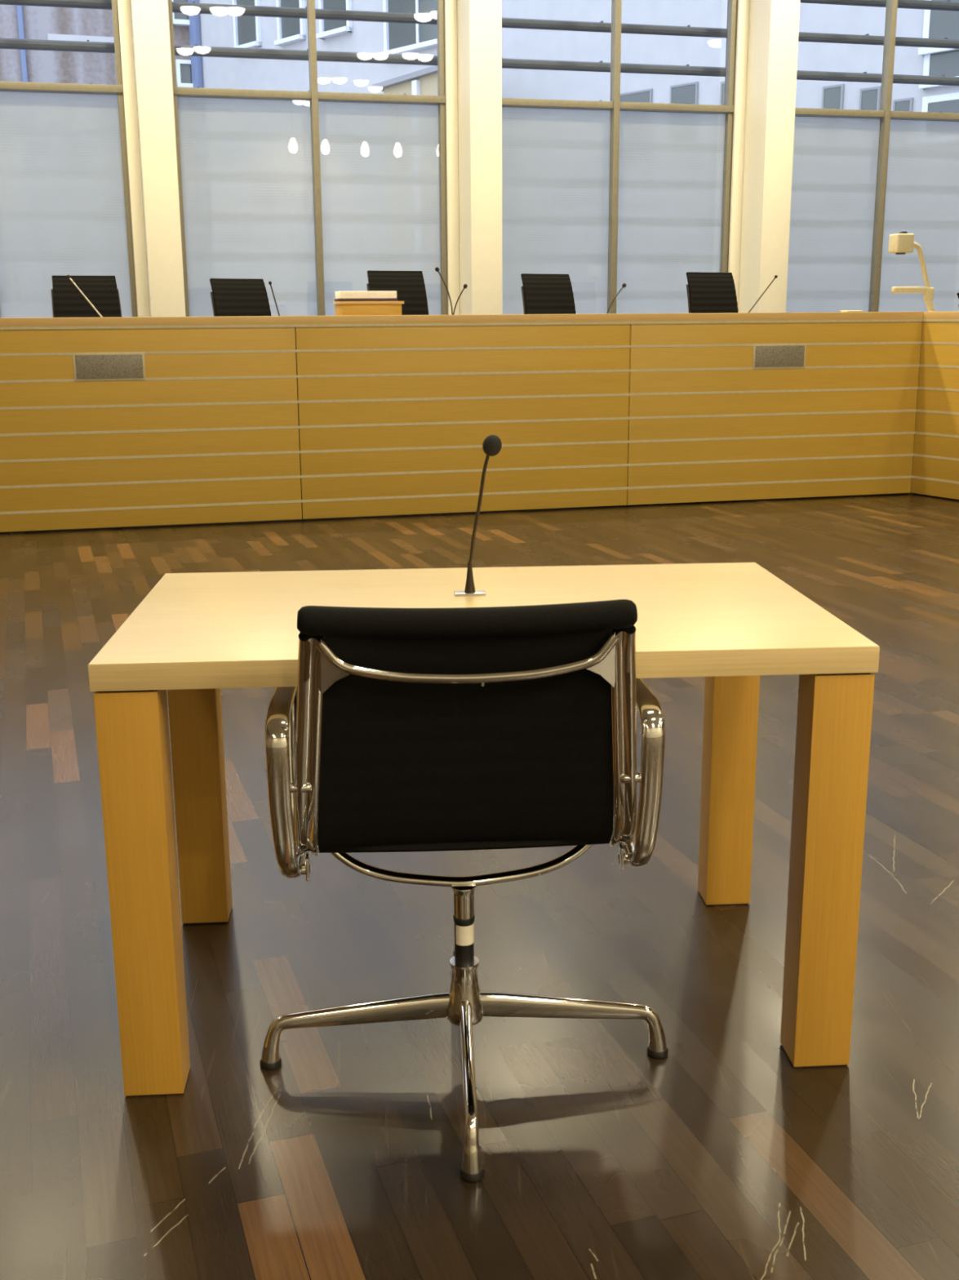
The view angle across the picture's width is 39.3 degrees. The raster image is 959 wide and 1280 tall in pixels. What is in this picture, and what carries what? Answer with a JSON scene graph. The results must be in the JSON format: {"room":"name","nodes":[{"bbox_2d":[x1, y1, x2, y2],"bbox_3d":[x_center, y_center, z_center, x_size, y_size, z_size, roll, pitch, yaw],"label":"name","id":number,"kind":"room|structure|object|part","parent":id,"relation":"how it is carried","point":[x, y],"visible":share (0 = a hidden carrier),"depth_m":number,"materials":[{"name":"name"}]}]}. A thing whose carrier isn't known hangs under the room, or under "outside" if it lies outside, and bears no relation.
{"room":"courtroom","nodes":[
{"label":"courtroom","id":0,"kind":"room"},
{"bbox_2d":[0,493,958,1279],"bbox_3d":[2.250,0.494,3.458,16.150,0.120,18.500,-4,14,-14],"label":"floor","id":1,"kind":"structure","parent":0,"point":[718,1157],"depth_m":2.52,"materials":[{"name":"brown wood"}]},
{"bbox_2d":[0,311,924,533],"bbox_3d":[-1.714,-1.312,8.097,9.735,1.242,0.081,-4,14,-14],"label":"bench","id":2,"kind":"object","parent":1,"relation":"on","point":[111,422],"visible":1,"depth_m":8.42,"materials":[{"name":"brown wood"}]},
{"bbox_2d":[72,352,146,381],"bbox_3d":[-2.170,-1.603,7.872,0.404,0.160,0.014,-4,14,-14],"label":"vent grille","id":3,"kind":"object","parent":2,"relation":"attached to","point":[86,366],"depth_m":7.86,"materials":[{"name":"metal"}]},
{"bbox_3d":[-2.192,-1.254,7.964,2.231,1.174,0.030,-4,14,-14],"label":"panel","id":4,"kind":"part","parent":2,"relation":"part of","materials":[{"name":"brown wood"}]},
{"bbox_3d":[-1.718,-1.890,7.957,9.735,0.052,0.079,-4,14,-14],"label":"rail","id":5,"kind":"part","parent":2,"relation":"part of","materials":[{"name":"brown wood"}]},
{"bbox_3d":[-0.070,-1.396,8.490,2.141,1.174,0.030,-4,14,-14],"label":"panel","id":6,"kind":"part","parent":2,"relation":"part of","materials":[{"name":"brown wood"}]},
{"bbox_3d":[1.988,-1.534,9.000,2.098,1.174,0.030,-4,14,-14],"label":"panel","id":7,"kind":"part","parent":2,"relation":"part of","materials":[{"name":"brown wood"}]},
{"bbox_2d":[752,343,806,368],"bbox_3d":[1.989,-1.882,8.904,0.380,0.160,0.014,-4,14,-14],"label":"vent grille","id":8,"kind":"object","parent":2,"relation":"attached to","point":[765,356],"depth_m":8.90,"materials":[{"name":"metal"}]},
{"bbox_2d":[259,599,668,1182],"bbox_3d":[-0.029,0.308,2.239,0.706,0.849,0.719,-1,14,-4],"label":"office chair","id":9,"kind":"object","parent":1,"relation":"on","point":[400,730],"visible":1,"depth_m":2.04,"materials":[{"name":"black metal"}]},
{"bbox_3d":[-0.309,0.225,2.173,0.043,0.289,0.286,-1,14,-4],"label":"armrest","id":10,"kind":"part","parent":9,"relation":"part of","materials":[{"name":"silver metal"}]},
{"bbox_3d":[-0.282,0.127,2.234,0.064,0.418,0.581,-2,14,-7],"label":"frame","id":11,"kind":"part","parent":9,"relation":"part of","materials":[{"name":"silver metal"}]},
{"bbox_3d":[-0.205,0.661,2.295,0.341,0.116,0.033,-1,14,-2],"label":"leg","id":12,"kind":"part","parent":9,"relation":"part of","materials":[{"name":"silver metal"}]},
{"bbox_3d":[-0.015,0.699,2.136,0.033,0.116,0.329,-1,14,-1],"label":"leg","id":13,"kind":"part","parent":9,"relation":"part of","materials":[{"name":"silver metal"}]},
{"bbox_3d":[0.155,0.654,2.314,0.341,0.116,0.033,-1,14,-2],"label":"leg","id":14,"kind":"part","parent":9,"relation":"part of","materials":[{"name":"silver metal"}]},
{"bbox_3d":[0.215,0.116,2.266,0.064,0.418,0.581,-1,14,-1],"label":"frame","id":15,"kind":"part","parent":9,"relation":"part of","materials":[{"name":"silver metal"}]},
{"bbox_3d":[0.255,0.213,2.209,0.043,0.289,0.286,-1,14,-4],"label":"armrest","id":16,"kind":"part","parent":9,"relation":"part of","materials":[{"name":"silver metal"}]},
{"bbox_2d":[88,562,879,1096],"bbox_3d":[-0.004,0.296,2.517,1.227,0.740,0.735,-1,14,-4],"label":"table","id":17,"kind":"object","parent":1,"relation":"on","point":[193,636],"visible":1,"depth_m":2.23,"materials":[{"name":"brown wood"}]},
{"bbox_3d":[-0.542,0.406,2.174,0.097,0.690,0.082,-1,14,-4],"label":"leg","id":18,"kind":"part","parent":17,"relation":"part of","materials":[{"name":"brown wood"}]},
{"bbox_3d":[-0.586,0.254,2.800,0.097,0.690,0.082,-1,14,-4],"label":"leg","id":19,"kind":"part","parent":17,"relation":"part of","materials":[{"name":"brown wood"}]},
{"bbox_2d":[453,435,502,595],"bbox_3d":[-0.003,-0.231,2.490,0.090,0.296,0.035,-1,14,-4],"label":"gooseneck microphone","id":20,"kind":"object","parent":17,"relation":"on","point":[492,444],"visible":1,"depth_m":2.49,"materials":[{"name":"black metal"}]},
{"bbox_3d":[-0.018,-0.088,2.524,0.058,0.004,0.032,-1,14,-4],"label":"plate","id":21,"kind":"part","parent":20,"relation":"part of","materials":[{"name":"silver metal"}]},
{"bbox_3d":[0.535,0.229,2.872,0.097,0.690,0.082,-1,14,-4],"label":"leg","id":22,"kind":"part","parent":17,"relation":"part of","materials":[{"name":"brown wood"}]},
{"bbox_3d":[0.578,0.381,2.246,0.097,0.690,0.082,-1,14,-4],"label":"leg","id":23,"kind":"part","parent":17,"relation":"part of","materials":[{"name":"brown wood"}]},
{"bbox_2d":[910,311,958,500],"bbox_3d":[3.788,-1.322,7.992,0.080,1.242,3.012,-8,16,-29],"label":"bench","id":24,"kind":"object","parent":1,"relation":"on","point":[935,459],"visible":1,"depth_m":9.08,"materials":[{"name":"brown wood"}]},
{"bbox_3d":[3.784,-1.900,7.851,0.079,0.052,3.012,-8,16,-29],"label":"rail","id":25,"kind":"part","parent":24,"relation":"part of","materials":[{"name":"brown wood"}]},
{"bbox_3d":[-1.582,-1.352,8.526,10.200,1.115,0.670,-4,14,-14],"label":"countertop","id":26,"kind":"structure","parent":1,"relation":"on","visible":0},
{"bbox_2d":[66,275,102,317],"bbox_3d":[-2.335,-2.003,8.073,0.255,0.374,0.040,-3,14,-11],"label":"microphone","id":27,"kind":"object","parent":26,"relation":"on","point":[68,276],"visible":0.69,"depth_m":8.04,"materials":[{"name":"silver metal"}]},
{"bbox_2d":[268,280,279,315],"bbox_3d":[-1.254,-2.056,8.343,0.100,0.336,0.038,-1,14,-4],"label":"microphone","id":28,"kind":"object","parent":26,"relation":"on","point":[269,282],"visible":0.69,"depth_m":8.32,"materials":[{"name":"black metal"}]},
{"bbox_2d":[333,301,404,315],"bbox_3d":[-0.710,-2.058,8.596,0.410,0.212,0.290,-4,14,-14],"label":"lectern","id":29,"kind":"object","parent":26,"relation":"on","point":[342,308],"visible":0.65,"depth_m":8.46,"materials":[{"name":"brown wood"}]},
{"bbox_2d":[334,290,397,302],"bbox_3d":[-0.725,-2.189,8.555,0.370,0.064,0.220,-4,14,-14],"label":"book","id":30,"kind":"object","parent":29,"relation":"on","point":[371,295],"visible":0.94,"depth_m":8.46,"materials":[{"name":"white paper"}]},
{"bbox_2d":[435,266,453,315],"bbox_3d":[-0.213,-2.168,8.592,0.142,0.422,0.040,-3,14,-10],"label":"microphone","id":31,"kind":"object","parent":26,"relation":"on","point":[437,268],"visible":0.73,"depth_m":8.56,"materials":[{"name":"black metal"}]},
{"bbox_2d":[453,284,467,315],"bbox_3d":[-0.140,-2.131,8.657,0.131,0.319,0.039,-3,14,-10],"label":"microphone","id":32,"kind":"object","parent":26,"relation":"on","point":[465,286],"visible":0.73,"depth_m":8.64,"materials":[{"name":"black metal"}]},
{"bbox_2d":[607,283,626,313],"bbox_3d":[0.884,-2.191,8.871,0.177,0.321,0.040,-3,14,-11],"label":"microphone","id":33,"kind":"object","parent":26,"relation":"on","point":[624,285],"visible":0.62,"depth_m":8.86,"materials":[{"name":"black metal"}]},
{"bbox_2d":[748,275,777,312],"bbox_3d":[1.891,-2.284,9.112,0.275,0.374,0.041,-3,14,-11],"label":"microphone","id":34,"kind":"object","parent":26,"relation":"on","point":[775,276],"visible":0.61,"depth_m":9.11,"materials":[{"name":"silver metal"}]},
{"bbox_2d":[840,310,862,311],"bbox_3d":[2.578,-2.216,9.315,0.136,0.138,0.120,-4,14,-14],"label":"pad","id":35,"kind":"object","parent":26,"relation":"on","point":[841,310],"visible":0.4,"depth_m":9.26,"materials":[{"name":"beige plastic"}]},
{"bbox_2d":[888,231,935,311],"bbox_3d":[3.066,-2.505,9.374,0.438,0.665,0.280,-4,14,-14],"label":"camera","id":36,"kind":"object","parent":26,"relation":"on","point":[903,242],"visible":0.85,"depth_m":9.32,"materials":[{"name":"beige plastic"}]},
{"bbox_3d":[3.018,-2.446,9.376,0.298,0.043,0.040,-4,14,-14],"label":"lamp arm","id":37,"kind":"part","parent":36,"relation":"part of","materials":[{"name":"beige plastic"}]},
{"bbox_3d":[3.072,-2.608,9.351,0.184,0.327,0.032,-4,14,-14],"label":"arm","id":38,"kind":"part","parent":36,"relation":"part of","materials":[{"name":"beige plastic"}]},
{"bbox_3d":[3.162,-2.344,9.439,0.097,0.261,0.044,-4,14,-14],"label":"post","id":39,"kind":"part","parent":36,"relation":"part of","materials":[{"name":"beige plastic"}]},
{"bbox_3d":[0.271,-1.594,10.874,16.150,0.450,2.500,-4,14,-14],"label":"platform","id":40,"kind":"object","parent":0,"visible":0},
{"bbox_2d":[50,275,121,317],"bbox_3d":[-2.671,-1.978,9.308,0.498,1.075,0.631,-6,15,-22],"label":"chair","id":41,"kind":"object","parent":40,"relation":"on","point":[102,291],"visible":0.29,"depth_m":9.44,"materials":[{"name":"black fabric"}]},
{"bbox_3d":[-2.887,-2.125,9.159,0.025,0.532,0.592,-5,15,-20],"label":"frame","id":42,"kind":"part","parent":41,"relation":"part of","materials":[{"name":"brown metal"}]},
{"bbox_3d":[-2.443,-2.171,9.336,0.025,0.532,0.592,-6,15,-23],"label":"frame","id":43,"kind":"part","parent":41,"relation":"part of","materials":[{"name":"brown metal"}]},
{"bbox_2d":[117,0,186,316],"bbox_3d":[-2.607,-4.326,10.544,0.370,5.050,0.455,-4,14,-14],"label":"column","id":44,"kind":"structure","parent":40,"relation":"on","point":[149,29],"depth_m":10.56,"materials":[{"name":"beige paint"}]},
{"bbox_2d":[209,278,271,316],"bbox_3d":[-1.560,-2.041,9.582,0.498,1.053,0.631,-12,18,-39],"label":"chair","id":45,"kind":"object","parent":40,"relation":"on","point":[229,296],"visible":0.23,"depth_m":9.67,"materials":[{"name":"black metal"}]},
{"bbox_3d":[-1.731,-2.163,9.377,0.025,0.532,0.592,-11,17,-37],"label":"frame","id":46,"kind":"part","parent":45,"relation":"part of","materials":[{"name":"silver metal"}]},
{"bbox_2d":[366,270,429,315],"bbox_3d":[-0.506,-2.140,9.841,0.498,1.110,0.631,-6,15,-24],"label":"chair","id":47,"kind":"object","parent":40,"relation":"on","point":[410,286],"visible":0.22,"depth_m":9.99,"materials":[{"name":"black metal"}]},
{"bbox_2d":[444,0,502,315],"bbox_3d":[-0.051,-4.497,11.178,0.370,5.050,0.455,-4,14,-14],"label":"column","id":48,"kind":"structure","parent":40,"relation":"on","point":[473,28],"depth_m":11.19,"materials":[{"name":"beige paint"}]},
{"bbox_2d":[520,273,576,314],"bbox_3d":[0.654,-2.207,10.130,0.498,1.088,0.631,-9,16,-30],"label":"chair","id":49,"kind":"object","parent":40,"relation":"on","point":[543,294],"visible":0.27,"depth_m":10.24,"materials":[{"name":"black fabric"}]},
{"bbox_3d":[0.458,-2.352,9.948,0.025,0.532,0.592,-8,16,-29],"label":"frame","id":50,"kind":"part","parent":49,"relation":"part of","materials":[{"name":"silver metal"}]},
{"bbox_2d":[686,271,738,313],"bbox_3d":[1.945,-2.300,10.449,0.498,1.101,0.631,-7,15,-26],"label":"chair","id":51,"kind":"object","parent":40,"relation":"on","point":[708,292],"visible":0.24,"depth_m":10.57,"materials":[{"name":"black fabric"}]},
{"bbox_3d":[1.740,-2.455,10.280,0.025,0.532,0.592,-7,15,-25],"label":"frame","id":52,"kind":"part","parent":51,"relation":"part of","materials":[{"name":"silver metal"}]},
{"bbox_2d":[728,0,800,312],"bbox_3d":[2.506,-4.668,11.812,0.370,5.050,0.455,-4,14,-14],"label":"column","id":53,"kind":"structure","parent":40,"relation":"on","point":[768,30],"depth_m":11.82,"materials":[{"name":"beige paint"}]},
{"label":"outside","id":54,"kind":"structure","parent":0,"visible":0},
{"bbox_3d":[-2.151,-6.941,34.700,70.000,0.180,45.500,-4,14,-14],"label":"ground","id":55,"kind":"structure","parent":54,"visible":0},
{"bbox_2d":[0,0,149,299],"bbox_3d":[-4.019,-4.135,11.001,2.590,5.620,0.170,-4,14,-14],"label":"louvers","id":56,"kind":"object","parent":55,"relation":"on","point":[5,43],"visible":0.14,"depth_m":10.89,"materials":[{"name":"grey metal"}]},
{"bbox_2d":[0,0,193,312],"bbox_3d":[-14.267,-13.773,34.930,14.320,13.100,0.541,-5,14,-17],"label":"building","id":57,"kind":"structure","parent":55,"relation":"on","point":[16,21],"depth_m":35.51,"materials":[{"name":"grey"}]},
{"bbox_3d":[-7.899,-17.175,36.151,0.700,0.950,0.025,-5,14,-17],"label":"pane","id":58,"kind":"part","parent":57,"relation":"part of","materials":[{"name":"grey glass"}]},
{"bbox_3d":[-7.873,-15.408,36.587,0.570,0.510,0.025,-5,14,-17],"label":"pane","id":59,"kind":"part","parent":57,"relation":"part of","materials":[{"name":"grey glass"}]},
{"bbox_2d":[172,0,438,105],"bbox_3d":[-1.462,-4.306,11.635,2.590,5.620,0.170,-4,14,-14],"label":"louvers","id":60,"kind":"object","parent":55,"relation":"on","point":[179,7],"visible":0.14,"depth_m":11.36,"materials":[{"name":"grey metal"}]},
{"bbox_2d":[372,65,438,95],"bbox_3d":[-1.140,-8.560,27.973,0.750,6.100,2.400,-12,18,-40],"label":"annex","id":61,"kind":"object","parent":55,"relation":"on","point":[424,82],"visible":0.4,"depth_m":27.03,"materials":[{"name":"beige paint"}]},
{"bbox_3d":[-1.262,-8.445,27.716,0.100,5.800,0.150,-12,18,-40],"label":"post","id":62,"kind":"part","parent":61,"relation":"part of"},
{"bbox_2d":[187,0,958,113],"bbox_3d":[1.132,-12.014,27.303,0.500,13.100,26.400,-12,18,-40],"label":"building","id":63,"kind":"structure","parent":55,"relation":"on","point":[205,29],"depth_m":26.16,"materials":[{"name":"grey paint"}]},
{"bbox_3d":[-5.942,-16.244,34.328,0.025,1.920,0.960,-12,18,-40],"label":"pane","id":64,"kind":"part","parent":63,"relation":"part of","materials":[{"name":"grey glass"}]},
{"bbox_3d":[-4.619,-15.842,32.897,0.025,2.040,0.900,-12,18,-40],"label":"pane","id":65,"kind":"part","parent":63,"relation":"part of","materials":[{"name":"grey glass"}]},
{"bbox_3d":[-3.388,-15.473,31.564,0.025,2.140,1.000,-12,18,-40],"label":"pane","id":66,"kind":"part","parent":63,"relation":"part of","materials":[{"name":"grey glass"}]},
{"bbox_3d":[-1.356,-14.247,29.519,0.025,2.180,2.100,-12,18,-40],"label":"pane","id":67,"kind":"part","parent":63,"relation":"part of","materials":[{"name":"grey glass"}]},
{"bbox_3d":[2.971,-9.853,25.612,0.025,1.080,0.750,-12,18,-40],"label":"pane","id":68,"kind":"part","parent":63,"relation":"part of","materials":[{"name":"grey glass"}]},
{"bbox_3d":[3.762,-9.643,24.749,0.025,1.070,0.570,-12,18,-40],"label":"pane","id":69,"kind":"part","parent":63,"relation":"part of","materials":[{"name":"grey glass"}]},
{"bbox_3d":[4.517,-9.413,23.932,0.025,1.000,0.500,-12,18,-40],"label":"pane","id":70,"kind":"part","parent":63,"relation":"part of","materials":[{"name":"grey glass"}]},
{"bbox_3d":[5.905,-8.887,22.457,0.025,0.660,0.330,-12,18,-40],"label":"pane","id":71,"kind":"part","parent":63,"relation":"part of","materials":[{"name":"grey glass"}]},
{"bbox_3d":[6.380,-8.705,21.952,0.025,0.540,0.300,-12,18,-40],"label":"pane","id":72,"kind":"part","parent":63,"relation":"part of","materials":[{"name":"grey glass"}]},
{"bbox_3d":[6.790,-8.434,21.545,0.025,0.400,0.270,-12,18,-40],"label":"pane","id":73,"kind":"part","parent":63,"relation":"part of","materials":[{"name":"grey glass"}]},
{"bbox_3d":[7.386,-8.143,20.928,0.025,0.520,0.880,-12,18,-40],"label":"pane","id":74,"kind":"part","parent":63,"relation":"part of","materials":[{"name":"grey glass"}]},
{"bbox_3d":[7.375,-8.902,20.751,0.025,0.400,0.900,-12,18,-40],"label":"pane","id":75,"kind":"part","parent":63,"relation":"part of","materials":[{"name":"grey glass"}]},
{"bbox_3d":[7.353,-9.665,20.584,0.025,0.960,0.950,-12,18,-40],"label":"pane","id":76,"kind":"part","parent":63,"relation":"part of","materials":[{"name":"grey glass"}]},
{"bbox_2d":[502,0,728,114],"bbox_3d":[1.095,-4.477,12.269,2.590,5.620,0.170,-4,14,-14],"label":"louvers","id":77,"kind":"object","parent":55,"relation":"on","point":[513,23],"visible":0.12,"depth_m":12.03,"materials":[{"name":"grey metal"}]},
{"bbox_2d":[795,0,958,121],"bbox_3d":[3.652,-4.649,12.903,2.590,5.620,0.170,-4,14,-14],"label":"louvers","id":78,"kind":"object","parent":55,"relation":"on","point":[867,39],"visible":0.21,"depth_m":12.63,"materials":[{"name":"grey metal"}]},
{"bbox_3d":[-0.064,-2.128,12.080,16.150,0.920,0.160,-4,14,-14],"label":"wall","id":79,"kind":"structure","parent":0,"visible":0},
{"bbox_2d":[0,0,137,317],"bbox_3d":[-3.935,-4.536,10.427,2.310,4.570,0.110,-4,14,-14],"label":"window","id":80,"kind":"structure","parent":79,"relation":"in","point":[65,201],"depth_m":10.84,"materials":[{"name":"glass"}]},
{"bbox_2d":[0,91,132,317],"bbox_3d":[-3.403,-3.380,10.886,1.042,1.980,0.003,-4,14,-14],"label":"blind","id":81,"kind":"object","parent":80,"relation":"attached to","point":[62,201],"depth_m":10.84,"materials":[{"name":"white fabric"}]},
{"bbox_3d":[-3.938,-4.539,10.441,2.310,4.570,0.080,-4,14,-14],"label":"frame","id":82,"kind":"part","parent":80,"relation":"part of","materials":[{"name":"beige wood"}]},
{"bbox_2d":[168,0,448,316],"bbox_3d":[-1.378,-4.707,11.061,2.310,4.570,0.110,-4,14,-14],"label":"window","id":83,"kind":"structure","parent":79,"relation":"in","point":[305,198],"depth_m":11.30,"materials":[{"name":"glass"}]},
{"bbox_2d":[177,97,317,316],"bbox_3d":[-1.924,-3.479,11.253,1.087,1.980,0.003,-4,14,-14],"label":"blind","id":84,"kind":"object","parent":83,"relation":"attached to","point":[247,166],"depth_m":11.20,"materials":[{"name":"white fabric"}]},
{"bbox_2d":[318,101,441,315],"bbox_3d":[-0.846,-3.551,11.520,1.042,1.980,0.003,-4,14,-14],"label":"blind","id":85,"kind":"object","parent":83,"relation":"attached to","point":[380,170],"depth_m":11.46,"materials":[{"name":"white fabric"}]},
{"bbox_2d":[502,0,737,314],"bbox_3d":[1.179,-4.878,11.695,2.310,4.570,0.110,-4,14,-14],"label":"window","id":86,"kind":"structure","parent":79,"relation":"in","point":[607,199],"depth_m":11.95,"materials":[{"name":"glass"}]},
{"bbox_2d":[502,106,610,314],"bbox_3d":[0.633,-3.650,11.887,1.087,1.980,0.003,-4,14,-14],"label":"blind","id":87,"kind":"object","parent":86,"relation":"attached to","point":[556,162],"depth_m":11.84,"materials":[{"name":"white fabric"}]},
{"bbox_2d":[616,111,725,313],"bbox_3d":[1.711,-3.722,12.154,1.042,1.980,0.003,-4,14,-14],"label":"blind","id":88,"kind":"object","parent":86,"relation":"attached to","point":[672,166],"depth_m":12.11,"materials":[{"name":"white fabric"}]},
{"bbox_3d":[1.175,-4.882,11.709,2.310,4.570,0.080,-4,14,-14],"label":"frame","id":89,"kind":"part","parent":86,"relation":"part of","materials":[{"name":"grey metal"}]},
{"bbox_2d":[786,0,958,312],"bbox_3d":[3.736,-5.050,12.329,2.310,4.570,0.110,-4,14,-14],"label":"window","id":90,"kind":"structure","parent":79,"relation":"in","point":[857,183],"depth_m":12.58,"materials":[{"name":"grey glass"}]},
{"bbox_2d":[786,116,880,312],"bbox_3d":[3.190,-3.821,12.521,1.087,1.980,0.003,-4,14,-14],"label":"blind","id":91,"kind":"object","parent":90,"relation":"attached to","point":[836,162],"depth_m":12.51,"materials":[{"name":"white fabric"}]},
{"bbox_2d":[879,119,958,311],"bbox_3d":[4.268,-3.894,12.788,1.042,1.980,0.003,-4,14,-14],"label":"blind","id":92,"kind":"object","parent":90,"relation":"attached to","point":[922,194],"depth_m":12.73,"materials":[{"name":"grey fabric"}]}
]}

